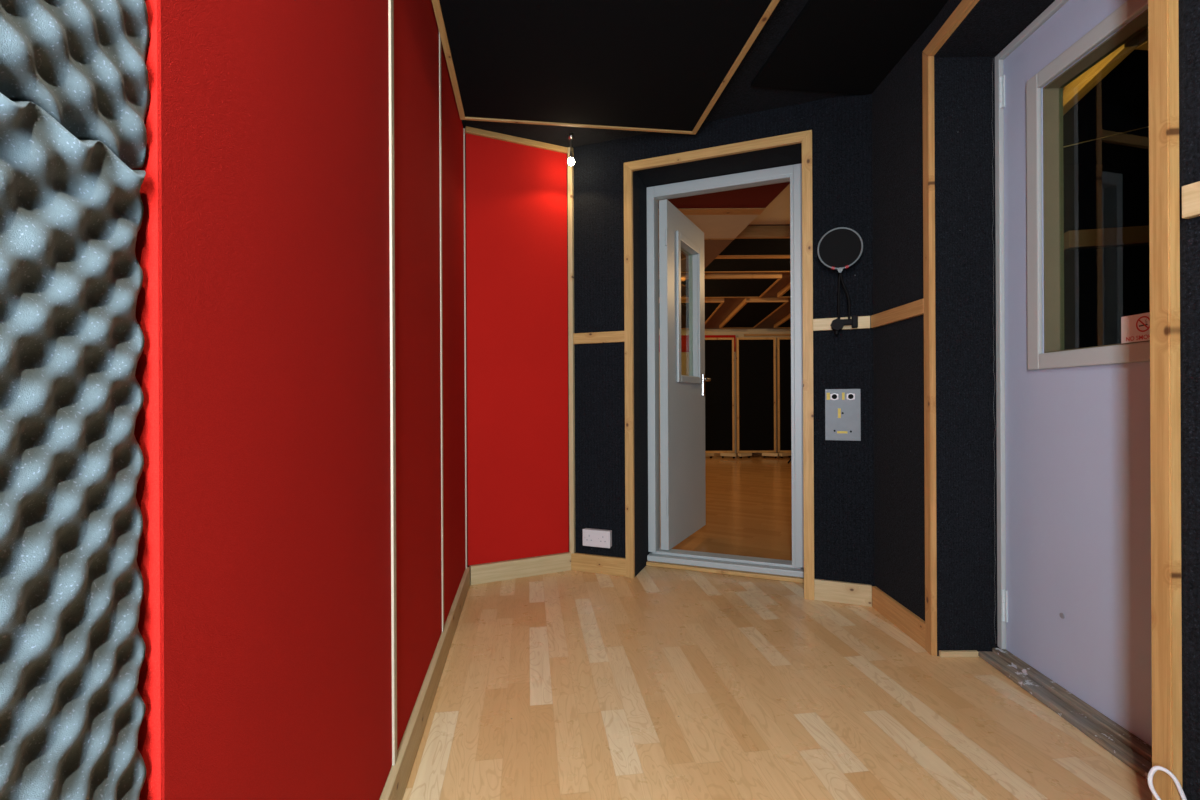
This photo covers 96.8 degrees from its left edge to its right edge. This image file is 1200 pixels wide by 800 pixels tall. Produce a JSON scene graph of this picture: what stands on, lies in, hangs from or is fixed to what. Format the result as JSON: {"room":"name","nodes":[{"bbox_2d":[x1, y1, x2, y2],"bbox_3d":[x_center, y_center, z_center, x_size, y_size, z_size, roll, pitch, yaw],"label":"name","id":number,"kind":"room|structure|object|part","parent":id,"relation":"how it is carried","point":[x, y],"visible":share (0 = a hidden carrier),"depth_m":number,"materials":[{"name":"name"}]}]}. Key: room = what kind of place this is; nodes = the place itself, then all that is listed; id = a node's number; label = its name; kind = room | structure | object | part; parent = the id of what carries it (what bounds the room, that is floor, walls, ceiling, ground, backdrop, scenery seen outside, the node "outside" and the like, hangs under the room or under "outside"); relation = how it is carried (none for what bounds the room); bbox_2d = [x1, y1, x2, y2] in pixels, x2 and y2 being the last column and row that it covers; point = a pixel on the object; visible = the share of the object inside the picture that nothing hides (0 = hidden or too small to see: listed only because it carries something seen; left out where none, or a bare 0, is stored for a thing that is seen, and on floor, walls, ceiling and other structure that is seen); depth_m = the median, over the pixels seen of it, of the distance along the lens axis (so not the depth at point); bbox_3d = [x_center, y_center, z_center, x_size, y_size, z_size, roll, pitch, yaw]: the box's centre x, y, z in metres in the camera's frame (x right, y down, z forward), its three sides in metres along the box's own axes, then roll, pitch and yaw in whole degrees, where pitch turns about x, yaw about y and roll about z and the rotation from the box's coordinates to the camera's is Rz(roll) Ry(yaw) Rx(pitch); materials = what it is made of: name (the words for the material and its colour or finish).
{"room":"studio","nodes":[
{"label":"studio","id":0,"kind":"room"},
{"bbox_2d":[461,0,847,147],"bbox_3d":[0.411,-1.297,1.213,2.665,0.060,3.926,0,0,0],"label":"ceiling","id":1,"kind":"structure","parent":0,"point":[738,97],"depth_m":2.26,"materials":[{"name":"black fabric"}]},
{"bbox_2d":[568,133,574,165],"bbox_3d":[-0.138,-1.190,2.535,0.033,0.147,0.033,0,0,0],"label":"ceiling lamp","id":2,"kind":"object","parent":1,"relation":"attached to","point":[571,161],"visible":1,"depth_m":2.53,"materials":[{"name":"metal"}]},
{"bbox_3d":[-0.138,-1.134,2.535,0.033,0.036,0.033,0,0,0],"label":"bulb","id":3,"kind":"part","parent":2,"relation":"part of","materials":[{"name":"white glass"}]},
{"bbox_2d":[432,0,779,134],"bbox_3d":[0.035,-1.217,1.464,1.032,0.050,1.750,0,0,-8],"label":"ceiling panel","id":4,"kind":"object","parent":1,"relation":"attached to","point":[663,66],"visible":1,"depth_m":1.85,"materials":[{"name":"black fabric"}]},
{"bbox_2d":[751,0,947,94],"bbox_3d":[0.973,-1.262,1.702,0.620,0.016,0.950,0,0,-8],"label":"ceiling panel","id":5,"kind":"object","parent":1,"relation":"attached to","point":[832,46],"visible":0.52,"depth_m":1.88,"materials":[{"name":"black fabric"}]},
{"bbox_2d":[567,94,874,585],"bbox_3d":[0.582,-0.210,2.578,1.466,2.115,0.346,0,0,21],"label":"wall","id":6,"kind":"structure","parent":0,"point":[841,126],"depth_m":2.49,"materials":[{"name":"black fabric"}]},
{"bbox_2d":[567,147,574,553],"bbox_3d":[-0.142,-0.248,2.667,0.024,2.026,0.026,0,0,21],"label":"trim","id":7,"kind":"structure","parent":6,"relation":"attached to","point":[570,168],"depth_m":2.66,"materials":[{"name":"brown wood"}]},
{"bbox_2d":[583,528,611,547],"bbox_3d":[-0.013,0.674,2.607,0.144,0.082,0.037,0,0,21],"label":"wall socket","id":8,"kind":"object","parent":6,"relation":"attached to","point":[591,537],"visible":1,"depth_m":2.59,"materials":[{"name":"white plastic"}]},
{"bbox_2d":[571,553,625,576],"bbox_3d":[-0.006,0.807,2.621,0.289,0.086,0.022,0,0,21],"label":"baseboard","id":9,"kind":"structure","parent":6,"relation":"attached to","point":[599,564],"depth_m":2.61,"materials":[{"name":"brown wood"}]},
{"bbox_2d":[573,331,623,343],"bbox_3d":[-0.005,-0.305,2.613,0.270,0.053,0.016,0,0,21],"label":"trim","id":10,"kind":"structure","parent":6,"relation":"attached to","point":[612,336],"depth_m":2.60,"materials":[{"name":"brown wood"}]},
{"bbox_2d":[659,199,710,549],"bbox_3d":[0.471,-0.131,3.066,0.158,1.826,0.656,0,0,32],"label":"door","id":11,"kind":"structure","parent":6,"relation":"in","point":[682,397],"depth_m":2.92,"materials":[{"name":"white paint"}]},
{"bbox_3d":[0.641,-0.093,3.297,0.008,0.136,0.040,0,0,28],"label":"handle plate","id":12,"kind":"part","parent":11,"relation":"part of","materials":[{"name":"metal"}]},
{"bbox_2d":[624,130,813,599],"bbox_3d":[0.512,-0.146,2.409,0.839,1.986,0.020,0,0,21],"label":"trim","id":13,"kind":"structure","parent":6,"relation":"attached to","point":[804,137],"depth_m":2.32,"materials":[{"name":"brown wood"}]},
{"bbox_3d":[0.140,-0.143,2.554,0.041,1.985,0.020,0,0,21],"label":"post","id":14,"kind":"part","parent":13,"relation":"part of","materials":[{"name":"brown wood"}]},
{"bbox_3d":[0.884,-0.147,2.264,0.041,1.985,0.020,0,0,21],"label":"post","id":15,"kind":"part","parent":13,"relation":"part of","materials":[{"name":"brown wood"}]},
{"bbox_2d":[658,182,789,270],"bbox_3d":[-0.072,-1.353,3.965,2.270,0.304,2.070,0,0,0],"label":"ceiling panel","id":16,"kind":"object","parent":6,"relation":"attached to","point":[722,216],"depth_m":3.39,"materials":[{"name":"red fabric"}]},
{"bbox_2d":[646,561,803,582],"bbox_3d":[0.613,0.837,2.655,0.755,0.018,0.135,0,0,21],"label":"trim","id":17,"kind":"structure","parent":6,"relation":"attached to","point":[648,563],"depth_m":2.59,"materials":[{"name":"brown wood"}]},
{"bbox_2d":[647,163,803,582],"bbox_3d":[0.616,-0.107,2.675,0.757,1.998,0.142,0,0,21],"label":"trim","id":18,"kind":"structure","parent":6,"relation":"attached to","point":[792,174],"depth_m":2.62,"materials":[{"name":"white paint"}]},
{"bbox_3d":[0.616,0.813,2.663,0.755,0.028,0.117,0,0,21],"label":"sill","id":19,"kind":"part","parent":18,"relation":"part of","materials":[{"name":"white paint"}]},
{"bbox_3d":[0.623,0.792,2.682,0.725,0.014,0.077,0,0,21],"label":"sill","id":20,"kind":"part","parent":18,"relation":"part of","materials":[{"name":"white paint"}]},
{"bbox_2d":[817,227,862,334],"bbox_3d":[0.978,-0.482,2.173,0.170,0.434,0.053,0,0,21],"label":"filter","id":21,"kind":"object","parent":6,"relation":"attached to","point":[839,248],"visible":1,"depth_m":2.15,"materials":[{"name":"black fabric"}]},
{"bbox_3d":[0.968,-0.299,2.173,0.052,0.067,0.032,0,0,21],"label":"clamp knob","id":22,"kind":"part","parent":21,"relation":"part of","materials":[{"name":"black plastic"}]},
{"bbox_2d":[813,316,869,330],"bbox_3d":[1.004,-0.318,2.219,0.217,0.050,0.016,0,0,21],"label":"trim","id":23,"kind":"structure","parent":6,"relation":"attached to","point":[823,324],"depth_m":2.23,"materials":[{"name":"brown wood"}]},
{"bbox_2d":[825,389,860,440],"bbox_3d":[1.012,0.061,2.221,0.135,0.215,0.009,0,0,21],"label":"plate","id":24,"kind":"object","parent":6,"relation":"attached to","point":[842,406],"visible":1,"depth_m":2.22,"materials":[{"name":"metal"}]},
{"bbox_2d":[814,579,871,606],"bbox_3d":[1.012,0.802,2.224,0.218,0.086,0.022,0,0,21],"label":"baseboard","id":25,"kind":"structure","parent":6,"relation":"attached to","point":[824,590],"depth_m":2.21,"materials":[{"name":"brown wood"}]},
{"bbox_2d":[659,329,790,452],"bbox_3d":[1.298,-0.457,8.470,5.800,2.600,0.100,0,0,0],"label":"wall","id":26,"kind":"structure","parent":0,"point":[739,333],"depth_m":8.42,"materials":[{"name":"black ribbed carpet"},{"name":"pine"}]},
{"bbox_2d":[659,335,735,351],"bbox_3d":[1.513,-0.888,8.395,1.235,0.260,0.050,0,0,0],"label":"strip","id":27,"kind":"object","parent":26,"relation":"attached to","point":[684,338],"visible":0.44,"depth_m":8.37,"materials":[{"name":"brown wood"}]},
{"bbox_2d":[744,334,790,335],"bbox_3d":[2.735,-1.024,8.387,0.920,0.030,0.055,0,0,0],"label":"trim","id":28,"kind":"structure","parent":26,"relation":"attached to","point":[744,334],"depth_m":8.36,"materials":[{"name":"brown wood"}]},
{"bbox_2d":[681,224,790,328],"bbox_3d":[1.293,-1.368,4.960,5.800,0.498,6.920,0,0,0],"label":"ceiling","id":29,"kind":"structure","parent":0,"point":[729,305],"depth_m":7.23,"materials":[{"name":"brown wood"}]},
{"bbox_2d":[659,298,723,328],"bbox_3d":[0.974,-1.181,7.402,1.160,0.187,1.488,0,0,0],"label":"tile","id":30,"kind":"structure","parent":29,"relation":"attached to","point":[712,305],"depth_m":6.98,"materials":[{"name":"black fabric"}]},
{"bbox_2d":[659,273,781,297],"bbox_3d":[1.149,-1.299,6.098,1.610,0.122,0.761,0,0,0],"label":"tile","id":31,"kind":"structure","parent":29,"relation":"attached to","point":[717,285],"depth_m":5.95,"materials":[{"name":"black fabric"}]},
{"bbox_3d":[1.149,-1.300,6.098,1.550,0.049,0.700,0,-5,0],"label":"cloth panel","id":32,"kind":"part","parent":31,"relation":"part of","materials":[{"name":"black fabric"}]},
{"bbox_2d":[681,256,790,272],"bbox_3d":[1.543,-1.372,5.338,2.700,0.088,0.442,0,0,0],"label":"tile","id":33,"kind":"structure","parent":29,"relation":"attached to","point":[775,263],"depth_m":5.34,"materials":[{"name":"black fabric"}]},
{"bbox_2d":[717,226,789,256],"bbox_3d":[1.543,-1.402,4.726,2.700,0.140,0.467,0,0,0],"label":"ceiling panel","id":34,"kind":"structure","parent":29,"relation":"attached to","point":[753,241],"depth_m":4.64,"materials":[{"name":"black fabric"}]},
{"bbox_3d":[1.543,-1.403,4.726,2.640,0.094,0.400,0,-5,0],"label":"cloth panel","id":35,"kind":"part","parent":34,"relation":"part of","materials":[{"name":"black fabric"}]},
{"bbox_2d":[719,298,787,328],"bbox_3d":[2.089,-1.186,7.402,0.530,0.187,1.488,0,0,0],"label":"tile","id":36,"kind":"structure","parent":29,"relation":"attached to","point":[750,312],"depth_m":7.20,"materials":[{"name":"black fabric"}]},
{"bbox_2d":[774,313,790,327],"bbox_3d":[3.124,-1.191,7.402,0.940,0.187,1.488,0,0,0],"label":"tile","id":37,"kind":"structure","parent":29,"relation":"attached to","point":[785,322],"depth_m":7.85,"materials":[{"name":"black fabric"}]},
{"bbox_3d":[3.124,-1.193,7.403,0.880,0.049,1.430,0,-5,0],"label":"cloth panel","id":38,"kind":"part","parent":37,"relation":"part of","materials":[{"name":"black fabric"}]},
{"bbox_2d":[777,282,790,297],"bbox_3d":[2.873,-1.308,6.098,1.440,0.122,0.761,0,0,0],"label":"tile","id":39,"kind":"structure","parent":29,"relation":"attached to","point":[785,292],"depth_m":6.31,"materials":[{"name":"black fabric"}]},
{"bbox_3d":[2.873,-1.309,6.098,1.380,0.049,0.700,0,-5,0],"label":"cloth panel","id":40,"kind":"part","parent":39,"relation":"part of","materials":[{"name":"black fabric"}]},
{"bbox_2d":[750,184,789,223],"bbox_3d":[2.593,-1.488,3.210,3.200,0.050,2.420,0,0,0],"label":"ceiling","id":41,"kind":"structure","parent":0,"point":[777,211],"depth_m":4.14,"materials":[{"name":"beige paint"}]},
{"bbox_2d":[402,453,1151,799],"bbox_3d":[1.304,0.868,3.835,5.800,0.051,9.170,0,0,0],"label":"floor","id":42,"kind":"structure","parent":0,"point":[659,683],"depth_m":1.50,"materials":[{"name":"brown wood"}]},
{"bbox_2d":[0,92,145,799],"bbox_3d":[-0.333,0.337,0.230,0.036,1.030,0.358,0,0,-8],"label":"foam","id":43,"kind":"object","parent":42,"relation":"on","point":[73,648],"visible":1,"depth_m":0.34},
{"bbox_2d":[705,338,735,458],"bbox_3d":[1.691,-0.031,7.694,0.534,1.745,0.163,0,0,0],"label":"screen","id":44,"kind":"object","parent":42,"relation":"on","point":[719,352],"visible":0.71,"depth_m":7.73,"materials":[{"name":"black fabric"}]},
{"bbox_3d":[1.687,-0.888,7.750,0.454,0.030,0.050,0,0,0],"label":"frame rail","id":45,"kind":"part","parent":44,"relation":"part of","materials":[{"name":"brown wood"}]},
{"bbox_3d":[1.695,0.751,7.750,0.454,0.030,0.050,0,0,0],"label":"frame rail","id":46,"kind":"part","parent":44,"relation":"part of","materials":[{"name":"brown wood"}]},
{"bbox_3d":[1.933,-0.070,7.750,0.030,1.670,0.050,0,0,0],"label":"frame post","id":47,"kind":"part","parent":44,"relation":"part of","materials":[{"name":"brown wood"}]},
{"bbox_2d":[736,337,777,458],"bbox_3d":[2.268,-0.034,7.694,0.584,1.745,0.163,0,0,0],"label":"wall panel","id":48,"kind":"object","parent":42,"relation":"on","point":[755,356],"visible":1,"depth_m":7.73,"materials":[{"name":"black fabric"}]},
{"bbox_3d":[2.001,-0.070,7.750,0.030,1.670,0.050,0,0,0],"label":"frame post","id":49,"kind":"part","parent":48,"relation":"part of","materials":[{"name":"brown wood"}]},
{"bbox_3d":[2.264,-0.891,7.750,0.504,0.030,0.050,0,0,0],"label":"frame rail","id":50,"kind":"part","parent":48,"relation":"part of","materials":[{"name":"brown wood"}]},
{"bbox_3d":[2.272,0.749,7.750,0.504,0.030,0.050,0,0,0],"label":"frame rail","id":51,"kind":"part","parent":48,"relation":"part of","materials":[{"name":"brown wood"}]},
{"bbox_3d":[2.535,-0.073,7.750,0.030,1.670,0.050,0,0,0],"label":"frame post","id":52,"kind":"part","parent":48,"relation":"part of","materials":[{"name":"brown wood"}]},
{"bbox_2d":[776,337,790,457],"bbox_3d":[2.866,-0.037,7.694,0.598,1.745,0.163,0,0,0],"label":"screen","id":53,"kind":"object","parent":42,"relation":"on","point":[783,344],"visible":0.46,"depth_m":7.73,"materials":[{"name":"black fabric"}]},
{"bbox_3d":[2.591,-0.073,7.750,0.030,1.670,0.050,0,0,0],"label":"frame post","id":54,"kind":"part","parent":53,"relation":"part of","materials":[{"name":"brown wood"}]},
{"bbox_3d":[2.870,0.746,7.750,0.519,0.030,0.050,0,0,0],"label":"frame rail","id":55,"kind":"part","parent":53,"relation":"part of","materials":[{"name":"brown wood"}]},
{"bbox_3d":[2.866,-0.074,7.750,0.519,1.610,0.038,0,0,0],"label":"cloth panel","id":56,"kind":"part","parent":53,"relation":"part of","materials":[{"name":"black fabric"}]},
{"bbox_2d":[1147,766,1186,799],"bbox_3d":[1.068,0.751,0.891,0.055,0.195,0.211,0,0,-41],"label":"loose cable","id":57,"kind":"object","parent":42,"relation":"on","point":[1153,769],"visible":1,"depth_m":0.95,"materials":[{"name":"white plastic"}]},
{"bbox_2d":[872,0,1199,799],"bbox_3d":[1.300,-0.214,0.786,0.517,2.115,3.045,0,0,-6],"label":"wall","id":58,"kind":"structure","parent":0,"point":[964,108],"depth_m":1.76,"materials":[{"name":"black fabric"}]},
{"bbox_2d":[871,298,923,327],"bbox_3d":[1.104,-0.318,1.985,0.016,0.051,0.369,0,0,1],"label":"trim","id":59,"kind":"structure","parent":58,"relation":"attached to","point":[916,308],"depth_m":1.96,"materials":[{"name":"brown wood"}]},
{"bbox_2d":[872,586,924,648],"bbox_3d":[1.115,0.801,1.988,0.023,0.086,0.371,0,0,1],"label":"baseboard","id":60,"kind":"structure","parent":58,"relation":"attached to","point":[912,625],"depth_m":1.97,"materials":[{"name":"brown wood"}]},
{"bbox_2d":[939,650,977,656],"bbox_3d":[1.178,0.834,1.751,0.124,0.019,0.010,0,0,0],"label":"trim","id":61,"kind":"structure","parent":58,"relation":"attached to","point":[942,653],"depth_m":1.75,"materials":[{"name":"brown wood"}]},
{"bbox_2d":[992,0,1068,648],"bbox_3d":[1.328,-0.159,1.368,0.112,1.942,0.774,0,0,3],"label":"trim","id":62,"kind":"structure","parent":58,"relation":"attached to","point":[1056,5],"depth_m":1.74,"materials":[{"name":"white paint"}]},
{"bbox_2d":[922,0,1181,799],"bbox_3d":[1.059,-0.165,1.369,0.019,2.020,0.862,0,0,6],"label":"trim","id":63,"kind":"structure","parent":58,"relation":"attached to","point":[1163,15],"depth_m":0.96,"materials":[{"name":"brown wood"}]},
{"bbox_3d":[1.100,-0.165,1.778,0.019,2.019,0.041,0,0,6],"label":"post","id":64,"kind":"part","parent":63,"relation":"part of","materials":[{"name":"brown wood"}]},
{"bbox_3d":[1.018,-0.164,0.961,0.019,2.019,0.039,0,0,6],"label":"post","id":65,"kind":"part","parent":63,"relation":"part of","materials":[{"name":"brown wood"}]},
{"bbox_2d":[979,648,1151,779],"bbox_3d":[1.291,0.828,1.372,0.136,0.030,0.760,0,0,3],"label":"threshold","id":66,"kind":"object","parent":58,"relation":"attached to","point":[1121,743],"depth_m":1.40,"materials":[{"name":"grey metal"}]},
{"bbox_2d":[998,0,1151,745],"bbox_3d":[1.300,-0.146,1.373,0.110,1.915,0.745,0,0,5],"label":"door","id":67,"kind":"structure","parent":58,"relation":"in","point":[1076,599],"depth_m":1.50,"materials":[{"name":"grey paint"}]},
{"bbox_2d":[1121,312,1149,342],"bbox_3d":[1.269,-0.170,1.243,0.003,0.064,0.115,0,0,3],"label":"no smoking sign","id":68,"kind":"object","parent":67,"relation":"attached to","point":[1134,328],"visible":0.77,"depth_m":1.26,"materials":[{"name":"white paper"}]},
{"bbox_2d":[1182,181,1199,218],"bbox_3d":[1.132,-0.344,0.495,0.017,0.056,0.896,0,0,-15],"label":"trim","id":69,"kind":"structure","parent":58,"relation":"attached to","point":[1190,193],"depth_m":0.91,"materials":[{"name":"brown wood"}]},
{"bbox_2d":[1063,49,1148,163],"bbox_3d":[2.493,-1.438,1.700,2.200,0.050,3.000,0,0,0],"label":"ceiling","id":70,"kind":"structure","parent":0,"point":[1119,103],"depth_m":2.70,"materials":[{"name":"black fabric"}]},
{"bbox_2d":[1063,34,1138,114],"bbox_3d":[1.824,-1.214,2.004,0.040,0.100,0.522,0,0,17],"label":"ceiling beam","id":71,"kind":"structure","parent":70,"relation":"attached to","point":[1078,88],"depth_m":1.94,"materials":[{"name":"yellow wood"}]},
{"bbox_2d":[1064,126,1148,146],"bbox_3d":[2.445,-1.154,2.136,2.101,0.517,0.003,0,0,-2],"label":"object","id":72,"kind":"object","parent":70,"relation":"hanging from","point":[1148,126],"visible":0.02,"depth_m":2.12,"materials":[{"name":"brown wood"}]},
{"bbox_2d":[1136,27,1147,49],"bbox_3d":[2.386,-1.217,1.815,1.227,0.100,0.041,0,0,-6],"label":"ceiling beam","id":73,"kind":"structure","parent":70,"relation":"attached to","point":[1143,35],"depth_m":1.75,"materials":[{"name":"brown wood"}]},
{"bbox_2d":[1063,164,1149,349],"bbox_3d":[2.499,-0.287,3.225,2.200,2.250,0.050,0,0,0],"label":"wall","id":74,"kind":"structure","parent":0,"point":[1102,286],"depth_m":3.20,"materials":[{"name":"black fabric"}]},
{"bbox_2d":[1064,225,1148,249],"bbox_3d":[2.342,-0.667,2.126,0.822,0.070,0.040,0,0,13],"label":"trim","id":75,"kind":"structure","parent":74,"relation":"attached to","point":[1135,235],"depth_m":2.17,"materials":[{"name":"brown wood"}]},
{"bbox_3d":[-0.432,-0.205,2.641,0.577,2.115,0.341,0,0,0],"label":"wall","id":76,"kind":"structure","parent":0,"visible":0},
{"bbox_2d":[465,126,567,153],"bbox_3d":[-0.394,-1.249,2.573,0.508,0.026,0.032,0,0,-25],"label":"trim","id":77,"kind":"structure","parent":76,"relation":"attached to","point":[470,130],"depth_m":2.55,"materials":[{"name":"brown wood"}]},
{"bbox_2d":[465,133,568,565],"bbox_3d":[-0.395,-0.235,2.584,0.502,2.002,0.033,0,0,-25],"label":"fabric panel","id":78,"kind":"object","parent":76,"relation":"attached to","point":[516,194],"visible":0.88,"depth_m":2.56,"materials":[{"name":"red fabric"}]},
{"bbox_2d":[469,552,570,584],"bbox_3d":[-0.376,0.809,2.574,0.498,0.086,0.034,0,0,-25],"label":"baseboard","id":79,"kind":"structure","parent":76,"relation":"attached to","point":[545,564],"depth_m":2.55,"materials":[{"name":"brown wood"}]},
{"bbox_3d":[-0.509,-0.205,0.925,0.558,2.115,3.250,0,0,0],"label":"wall","id":80,"kind":"structure","parent":0,"visible":0},
{"bbox_2d":[131,0,391,799],"bbox_3d":[-0.409,-0.235,0.767,0.033,2.002,0.712,0,0,-8],"label":"fabric panel","id":81,"kind":"object","parent":80,"relation":"attached to","point":[262,431],"visible":0.94,"depth_m":0.59,"materials":[{"name":"red fabric"}]},
{"bbox_2d":[0,0,149,168],"bbox_3d":[-0.340,-0.709,0.233,0.035,1.078,0.364,0,0,-8],"label":"foam","id":82,"kind":"object","parent":81,"relation":"attached to","point":[82,62],"visible":0.98,"depth_m":0.35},
{"bbox_2d":[388,0,396,765],"bbox_3d":[-0.449,-0.235,1.126,0.025,2.002,0.024,0,0,-8],"label":"trim","id":83,"kind":"structure","parent":80,"relation":"attached to","point":[390,2],"depth_m":1.12,"materials":[{"name":"beige paint"}]},
{"bbox_2d":[393,0,441,749],"bbox_3d":[-0.500,-0.235,1.442,0.033,2.002,0.642,0,0,-8],"label":"fabric panel","id":84,"kind":"object","parent":80,"relation":"attached to","point":[416,31],"visible":0.74,"depth_m":1.38,"materials":[{"name":"red fabric"}]},
{"bbox_2d":[379,567,469,799],"bbox_3d":[-0.416,0.809,0.973,0.036,0.086,2.978,0,0,-8],"label":"baseboard","id":85,"kind":"structure","parent":80,"relation":"attached to","point":[395,785],"depth_m":1.37,"materials":[{"name":"brown wood"}]},
{"bbox_2d":[439,33,443,631],"bbox_3d":[-0.535,-0.235,1.766,0.024,2.002,0.022,0,0,-8],"label":"trim","id":86,"kind":"structure","parent":80,"relation":"attached to","point":[440,111],"depth_m":1.76,"materials":[{"name":"beige paint"}]},
{"bbox_2d":[441,41,465,624],"bbox_3d":[-0.588,-0.234,2.093,0.033,2.002,0.665,0,0,-8],"label":"fabric panel","id":87,"kind":"object","parent":80,"relation":"attached to","point":[452,127],"visible":0.63,"depth_m":2.04,"materials":[{"name":"red fabric"}]},
{"bbox_2d":[463,128,466,568],"bbox_3d":[-0.623,-0.234,2.426,0.026,2.002,0.012,0,0,-8],"label":"trim","id":88,"kind":"structure","parent":80,"relation":"attached to","point":[463,128],"depth_m":2.42,"materials":[{"name":"beige paint"}]}
]}

